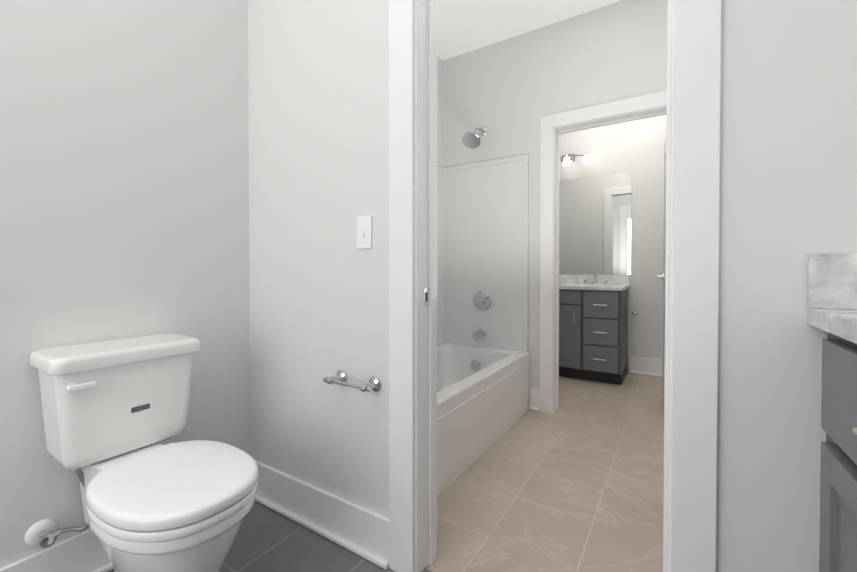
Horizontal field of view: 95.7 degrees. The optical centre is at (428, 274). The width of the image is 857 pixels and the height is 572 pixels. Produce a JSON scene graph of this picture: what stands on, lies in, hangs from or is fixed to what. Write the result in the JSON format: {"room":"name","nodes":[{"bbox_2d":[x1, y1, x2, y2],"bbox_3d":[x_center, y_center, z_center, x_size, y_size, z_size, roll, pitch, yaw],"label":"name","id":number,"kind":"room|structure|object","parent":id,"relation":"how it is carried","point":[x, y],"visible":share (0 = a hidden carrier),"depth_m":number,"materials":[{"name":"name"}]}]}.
{"room":"bathroom","nodes":[
{"label":"bathroom","id":0,"kind":"room"},
{"bbox_2d":[0,0,442,567],"bbox_3d":[-0.690,-0.380,2.135,0.200,2.740,5.970,0,1,33],"label":"wall","id":1,"kind":"structure","parent":0,"point":[124,169],"depth_m":1.34,"materials":[{"name":"white paint"}]},
{"bbox_2d":[0,529,113,571],"bbox_3d":[-1.502,0.929,0.661,0.032,0.160,2.584,0,1,33],"label":"baseboard","id":2,"kind":"structure","parent":1,"relation":"attached to","point":[84,551],"depth_m":1.24,"materials":[{"name":"white paint"}]},
{"bbox_2d":[109,372,663,571],"bbox_3d":[0.344,1.049,1.422,2.730,0.100,6.090,0,1,33],"label":"floor","id":3,"kind":"structure","parent":0,"point":[574,482],"depth_m":1.67,"materials":[{"name":"beige tile"}]},
{"bbox_2d":[24,333,257,571],"bbox_3d":[-0.789,0.614,1.128,0.726,0.778,0.403,0,1,33],"label":"toilet","id":4,"kind":"object","parent":3,"relation":"on","point":[115,412],"visible":1,"depth_m":1.09,"materials":[{"name":"white ceramic"}]},
{"bbox_2d":[437,154,528,496],"bbox_3d":[-0.002,0.062,2.342,0.739,1.850,1.604,0,1,33],"label":"bathtub","id":5,"kind":"object","parent":3,"relation":"on","point":[482,245],"visible":0.42,"depth_m":2.92,"materials":[{"name":"white plastic"}]},
{"bbox_2d":[472,329,485,339],"bbox_3d":[0.380,0.452,2.958,0.068,0.075,0.137,0,1,33],"label":"tub spout","id":6,"kind":"object","parent":5,"relation":"attached to","point":[476,335],"visible":1,"depth_m":2.93,"materials":[{"name":"silver metal"}]},
{"bbox_2d":[473,291,490,310],"bbox_3d":[0.400,0.204,2.987,0.156,0.156,0.060,0,1,33],"label":"tub valve","id":7,"kind":"object","parent":5,"relation":"attached to","point":[481,300],"visible":1,"depth_m":2.99,"materials":[{"name":"silver metal"}]},
{"bbox_2d":[559,273,628,384],"bbox_3d":[1.296,0.476,3.914,1.242,0.984,0.606,0,1,33],"label":"bathroom vanity","id":8,"kind":"object","parent":3,"relation":"on","point":[593,327],"visible":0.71,"depth_m":3.52,"materials":[{"name":"grey wood"}]},
{"bbox_2d":[807,317,856,571],"bbox_3d":[0.489,0.564,-0.131,0.576,0.910,1.798,0,1,33],"label":"bathroom vanity","id":9,"kind":"object","parent":3,"relation":"on","point":[838,467],"depth_m":0.65,"materials":[{"name":"grey wood"}]},
{"bbox_2d":[807,305,856,336],"bbox_3d":[0.495,0.092,-0.146,0.557,0.033,1.808,0,1,33],"label":"countertop","id":10,"kind":"structure","parent":9,"relation":"on","point":[845,319],"depth_m":0.65,"materials":[{"name":"white stone"}]},
{"bbox_2d":[437,0,621,59],"bbox_3d":[0.344,-1.791,1.386,2.730,0.100,6.090,0,1,33],"label":"ceiling","id":11,"kind":"structure","parent":0,"point":[464,26],"depth_m":2.66,"materials":[{"name":"white paint"}]},
{"bbox_2d":[248,0,856,571],"bbox_3d":[0.236,-0.368,1.159,2.410,2.740,0.120,0,1,33],"label":"wall","id":12,"kind":"structure","parent":0,"point":[318,94],"depth_m":1.33,"materials":[{"name":"white paint"}]},
{"bbox_2d":[255,460,388,569],"bbox_3d":[-0.477,0.918,1.540,0.816,0.160,0.032,0,1,33],"label":"baseboard","id":13,"kind":"structure","parent":12,"relation":"attached to","point":[361,531],"depth_m":1.48,"materials":[{"name":"white paint"}]},
{"bbox_2d":[323,370,380,391],"bbox_3d":[-0.276,0.385,1.381,0.224,0.052,0.070,0,1,33],"label":"paper holder","id":14,"kind":"object","parent":12,"relation":"attached to","point":[340,378],"visible":1,"depth_m":1.36,"materials":[{"name":"silver metal"}]},
{"bbox_2d":[357,215,371,248],"bbox_3d":[-0.232,-0.150,1.379,0.070,0.116,0.014,0,1,33],"label":"switch plate","id":15,"kind":"object","parent":12,"relation":"attached to","point":[364,232],"visible":1,"depth_m":1.38,"materials":[{"name":"white plastic"}]},
{"bbox_2d":[807,253,856,308],"bbox_3d":[0.975,0.014,0.607,0.557,0.105,0.020,0,1,33],"label":"backsplash","id":16,"kind":"structure","parent":12,"relation":"attached to","point":[831,277],"depth_m":0.73,"materials":[{"name":"white stone"}]},
{"bbox_2d":[443,0,666,406],"bbox_3d":[0.832,-0.389,2.830,1.620,2.740,0.120,0,1,33],"label":"wall","id":17,"kind":"structure","parent":0,"point":[501,91],"depth_m":2.79,"materials":[{"name":"white paint"}]},
{"bbox_2d":[462,127,486,148],"bbox_3d":[0.354,-1.040,2.899,0.138,0.208,0.263,0,1,33],"label":"shower head","id":18,"kind":"object","parent":17,"relation":"attached to","point":[471,140],"visible":1,"depth_m":2.84},
{"bbox_2d":[529,387,538,411],"bbox_3d":[0.764,0.902,2.800,0.072,0.160,0.032,0,1,33],"label":"baseboard","id":19,"kind":"structure","parent":17,"relation":"attached to","point":[534,399],"depth_m":2.80,"materials":[{"name":"white paint"}]},
{"bbox_2d":[539,90,666,413],"bbox_3d":[1.208,-0.066,2.595,0.882,2.101,0.156,0,1,33],"label":"door frame","id":20,"kind":"structure","parent":17,"relation":"attached to","point":[553,127],"depth_m":2.73,"materials":[{"name":"white paint"}]},
{"bbox_2d":[657,139,665,401],"bbox_3d":[1.721,-0.026,2.779,0.129,2.000,0.691,0,1,29],"label":"door","id":21,"kind":"structure","parent":17,"relation":"in","point":[662,276],"depth_m":2.97,"materials":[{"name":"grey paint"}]},
{"bbox_2d":[559,115,665,371],"bbox_3d":[1.982,-0.402,3.900,2.410,2.740,0.120,0,1,33],"label":"wall","id":22,"kind":"structure","parent":0,"point":[635,148],"depth_m":3.78,"materials":[{"name":"white paint"}]},
{"bbox_2d":[560,151,591,165],"bbox_3d":[1.455,-1.211,4.076,0.490,0.132,0.130,0,1,33],"label":"sconce","id":23,"kind":"object","parent":22,"relation":"attached to","point":[566,159],"visible":0.67,"depth_m":4.03,"materials":[{"name":"white glass"}]},
{"bbox_2d":[559,172,631,274],"bbox_3d":[1.471,-0.506,4.148,1.240,1.009,0.006,0,1,33],"label":"mirror","id":24,"kind":"object","parent":22,"relation":"attached to","point":[595,226],"visible":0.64,"depth_m":3.98,"materials":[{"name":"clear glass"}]},
{"bbox_2d":[629,356,662,376],"bbox_3d":[2.469,0.893,3.516,1.160,0.160,0.032,0,1,33],"label":"baseboard","id":25,"kind":"structure","parent":22,"relation":"attached to","point":[646,366],"depth_m":3.75,"materials":[{"name":"white paint"}]},
{"bbox_3d":[0.290,-1.382,1.112,0.740,0.710,0.120,0,1,33],"label":"wall","id":26,"kind":"structure","parent":0,"visible":0},
{"bbox_2d":[424,288,427,305],"bbox_3d":[-0.008,0.075,1.312,0.002,0.060,0.026,0,1,33],"label":"strike plate","id":27,"kind":"object","parent":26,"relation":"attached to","point":[425,296],"visible":1,"depth_m":1.31,"materials":[{"name":"silver metal"}]},
{"bbox_2d":[389,0,721,571],"bbox_3d":[0.284,-0.054,1.132,0.894,2.114,0.156,0,1,33],"label":"door frame","id":28,"kind":"structure","parent":26,"relation":"attached to","point":[693,122],"depth_m":0.95,"materials":[{"name":"white paint"}]}
]}

